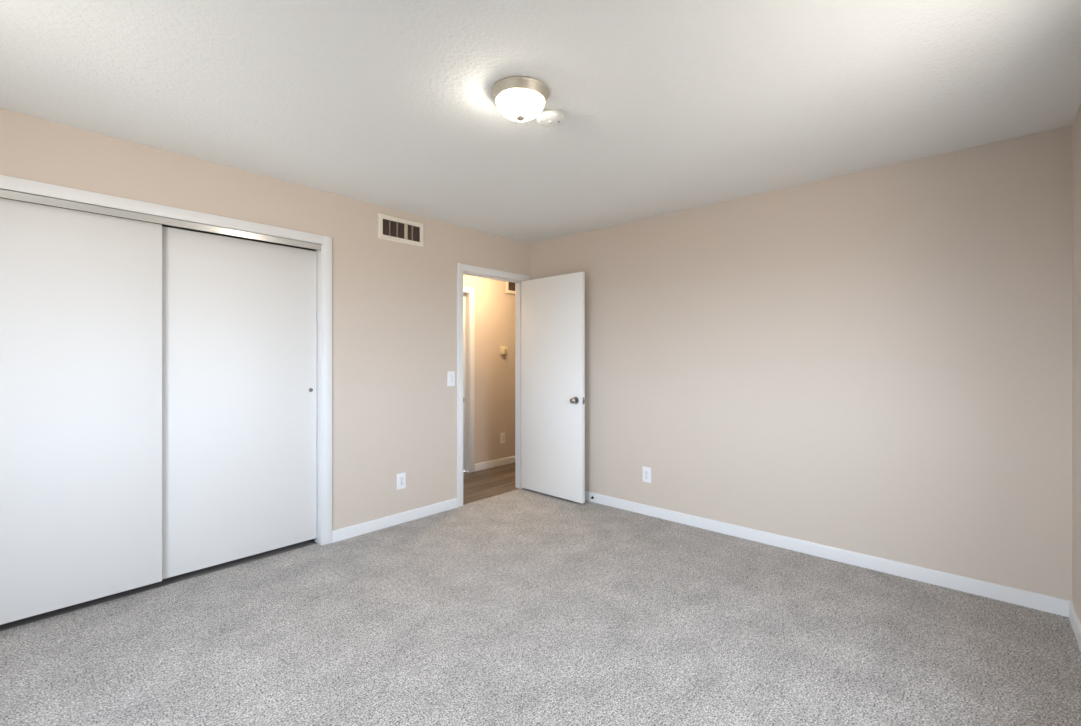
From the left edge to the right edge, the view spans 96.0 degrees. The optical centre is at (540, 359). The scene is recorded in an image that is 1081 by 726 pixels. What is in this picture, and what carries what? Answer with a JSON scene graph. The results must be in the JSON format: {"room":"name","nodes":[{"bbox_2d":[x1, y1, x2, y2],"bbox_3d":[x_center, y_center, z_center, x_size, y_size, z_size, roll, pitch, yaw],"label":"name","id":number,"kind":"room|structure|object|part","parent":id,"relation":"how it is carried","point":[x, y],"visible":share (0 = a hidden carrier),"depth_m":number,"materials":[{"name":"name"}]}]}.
{"room":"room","nodes":[
{"label":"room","id":0,"kind":"room"},
{"bbox_2d":[0,108,529,530],"bbox_3d":[-1.657,0.084,3.265,0.115,2.490,4.500,0,0,42],"label":"wall","id":1,"kind":"structure","parent":0,"point":[394,304],"depth_m":3.58,"materials":[{"name":"beige paint"}]},
{"bbox_2d":[0,198,161,624],"bbox_3d":[-2.434,0.243,2.372,0.025,1.989,0.942,0,0,42],"label":"door","id":2,"kind":"structure","parent":1,"relation":"in","point":[81,292],"depth_m":2.46,"materials":[{"name":"white wood"}]},
{"bbox_2d":[0,175,331,544],"bbox_3d":[-2.158,0.214,2.701,0.129,2.130,1.968,0,0,42],"label":"trim","id":3,"kind":"structure","parent":1,"relation":"attached to","point":[11,188],"depth_m":3.05,"materials":[{"name":"white wood"}]},
{"bbox_3d":[-2.174,-0.769,2.715,0.039,0.036,1.830,0,0,42],"label":"track rail","id":4,"kind":"part","parent":3,"relation":"part of","materials":[{"name":"grey metal"}]},
{"bbox_2d":[162,226,316,578],"bbox_3d":[-1.873,0.246,3.047,0.026,1.993,0.927,0,0,42],"label":"door","id":5,"kind":"structure","parent":1,"relation":"in","point":[239,316],"depth_m":3.01,"materials":[{"name":"white wood"}]},
{"bbox_2d":[332,498,457,542],"bbox_3d":[-1.087,1.239,3.799,0.013,0.080,1.097,0,0,42],"label":"baseboard","id":6,"kind":"structure","parent":1,"relation":"attached to","point":[384,522],"depth_m":3.73,"materials":[{"name":"white wood"}]},
{"bbox_2d":[378,213,422,246],"bbox_3d":[-1.110,-1.006,3.829,0.079,0.189,0.398,0,0,42],"label":"air vent","id":7,"kind":"object","parent":1,"relation":"in","point":[391,228],"visible":0.98,"depth_m":3.80,"materials":[{"name":"white metal"}]},
{"bbox_2d":[397,472,405,489],"bbox_3d":[-1.086,0.953,3.804,0.008,0.125,0.078,0,0,42],"label":"wall outlet","id":8,"kind":"object","parent":1,"relation":"attached to","point":[401,477],"visible":1,"depth_m":3.80,"materials":[{"name":"white plastic"}]},
{"bbox_2d":[447,371,454,385],"bbox_3d":[-0.761,0.166,4.161,0.010,0.128,0.078,0,0,42],"label":"light switch","id":9,"kind":"object","parent":1,"relation":"attached to","point":[450,374],"visible":1,"depth_m":4.16,"materials":[{"name":"white plastic"}]},
{"bbox_2d":[457,263,530,506],"bbox_3d":[-0.456,0.229,4.588,0.146,2.124,0.921,0,0,42],"label":"trim","id":10,"kind":"structure","parent":1,"relation":"attached to","point":[465,269],"depth_m":4.53,"materials":[{"name":"white wood"}]},
{"bbox_3d":[-0.466,0.260,4.585,0.036,2.062,0.765,0,0,42],"label":"stop moulding","id":11,"kind":"part","parent":10,"relation":"part of","materials":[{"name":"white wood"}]},
{"bbox_3d":[-0.511,0.229,4.626,0.014,2.124,0.903,0,0,42],"label":"hallway casing","id":12,"kind":"part","parent":10,"relation":"part of","materials":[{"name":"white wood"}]},
{"bbox_2d":[522,272,584,502],"bbox_3d":[0.102,0.247,4.535,0.781,2.029,0.168,0,0,44],"label":"door","id":13,"kind":"structure","parent":1,"relation":"in","point":[553,308],"depth_m":4.48,"materials":[{"name":"white wood"}]},
{"bbox_2d":[463,274,514,463],"bbox_3d":[-0.630,0.084,5.844,0.115,2.490,4.100,0,0,42],"label":"wall","id":14,"kind":"structure","parent":0,"point":[494,308],"depth_m":5.83,"materials":[{"name":"beige paint"}]},
{"bbox_2d":[463,293,464,470],"bbox_3d":[-1.145,0.262,5.306,0.035,2.033,0.806,0,0,42],"label":"door","id":15,"kind":"structure","parent":14,"relation":"in","point":[463,293],"depth_m":5.58,"materials":[{"name":"white wood"}]},
{"bbox_2d":[463,287,473,471],"bbox_3d":[-1.125,0.236,5.288,0.129,2.109,0.948,0,0,42],"label":"trim","id":16,"kind":"structure","parent":14,"relation":"attached to","point":[469,292],"depth_m":5.57,"materials":[{"name":"white wood"}]},
{"bbox_2d":[474,456,514,471],"bbox_3d":[0.014,1.250,6.460,0.013,0.082,2.320,0,0,42],"label":"baseboard","id":17,"kind":"structure","parent":14,"relation":"attached to","point":[508,460],"depth_m":5.83,"materials":[{"name":"white wood"}]},
{"bbox_2d":[500,433,504,442],"bbox_3d":[-0.459,0.961,5.941,0.008,0.125,0.078,0,0,42],"label":"wall outlet","id":18,"kind":"object","parent":14,"relation":"attached to","point":[502,435],"visible":1,"depth_m":5.93,"materials":[{"name":"white plastic"}]},
{"bbox_2d":[500,346,507,354],"bbox_3d":[-0.444,-0.107,5.934,0.040,0.102,0.095,0,0,42],"label":"thermostat","id":19,"kind":"object","parent":14,"relation":"attached to","point":[503,349],"visible":1,"depth_m":5.92,"materials":[{"name":"beige plastic"}]},
{"bbox_2d":[506,281,514,293],"bbox_3d":[-0.297,-0.917,6.108,0.024,0.208,0.384,0,0,42],"label":"air vent","id":20,"kind":"object","parent":14,"relation":"in","point":[510,286],"visible":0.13,"depth_m":6.03,"materials":[{"name":"beige metal"}]},
{"bbox_2d":[0,0,1080,243],"bbox_3d":[-0.216,-1.211,2.028,3.912,0.100,4.600,0,0,42],"label":"ceiling","id":21,"kind":"structure","parent":0,"point":[668,106],"depth_m":2.06,"materials":[{"name":"white paint"}]},
{"bbox_2d":[491,76,549,121],"bbox_3d":[-0.087,-1.100,2.116,0.252,0.124,0.252,0,0,42],"label":"ceiling light","id":22,"kind":"object","parent":21,"relation":"attached to","point":[518,98],"visible":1,"depth_m":2.04,"materials":[{"name":"white glass"}]},
{"bbox_3d":[-0.087,-1.087,2.116,0.209,0.074,0.209,0,0,42],"label":"lamp shade","id":23,"kind":"part","parent":22,"relation":"part of","materials":[{"name":"white glass"}]},
{"bbox_2d":[536,107,564,126],"bbox_3d":[0.048,-1.139,2.299,0.136,0.044,0.136,0,0,42],"label":"smoke detector","id":24,"kind":"object","parent":21,"relation":"attached to","point":[549,116],"visible":0.94,"depth_m":2.27,"materials":[{"name":"white plastic"}]},
{"bbox_2d":[0,463,1080,725],"bbox_3d":[0.197,1.314,3.206,4.882,0.070,6.900,0,0,42],"label":"floor","id":25,"kind":"structure","parent":0,"point":[520,607],"depth_m":2.22,"materials":[{"name":"carpet"}]},
{"bbox_2d":[530,125,1071,600],"bbox_3d":[1.294,0.084,3.696,3.912,2.490,0.100,0,0,42],"label":"wall","id":26,"kind":"structure","parent":0,"point":[877,362],"depth_m":3.01,"materials":[{"name":"beige paint"}]},
{"bbox_2d":[642,466,650,482],"bbox_3d":[0.873,0.951,4.005,0.078,0.125,0.008,0,0,42],"label":"wall outlet","id":27,"kind":"object","parent":26,"relation":"attached to","point":[646,471],"visible":1,"depth_m":4.00,"materials":[{"name":"white plastic"}]},
{"bbox_2d":[585,491,1069,616],"bbox_3d":[1.267,1.239,3.644,3.683,0.080,0.013,0,0,42],"label":"baseboard","id":28,"kind":"structure","parent":26,"relation":"attached to","point":[1046,603],"depth_m":2.99,"materials":[{"name":"white wood"}]},
{"bbox_2d":[1072,104,1080,622],"bbox_3d":[1.171,0.084,0.705,0.120,2.490,4.500,0,0,42],"label":"wall","id":29,"kind":"structure","parent":0,"point":[1076,126],"depth_m":2.31,"materials":[{"name":"beige paint"}]},
{"bbox_2d":[1069,601,1080,651],"bbox_3d":[1.155,1.239,0.787,0.013,0.080,4.400,0,0,42],"label":"baseboard","id":30,"kind":"structure","parent":29,"relation":"attached to","point":[1073,617],"depth_m":2.26,"materials":[{"name":"white wood"}]}
]}

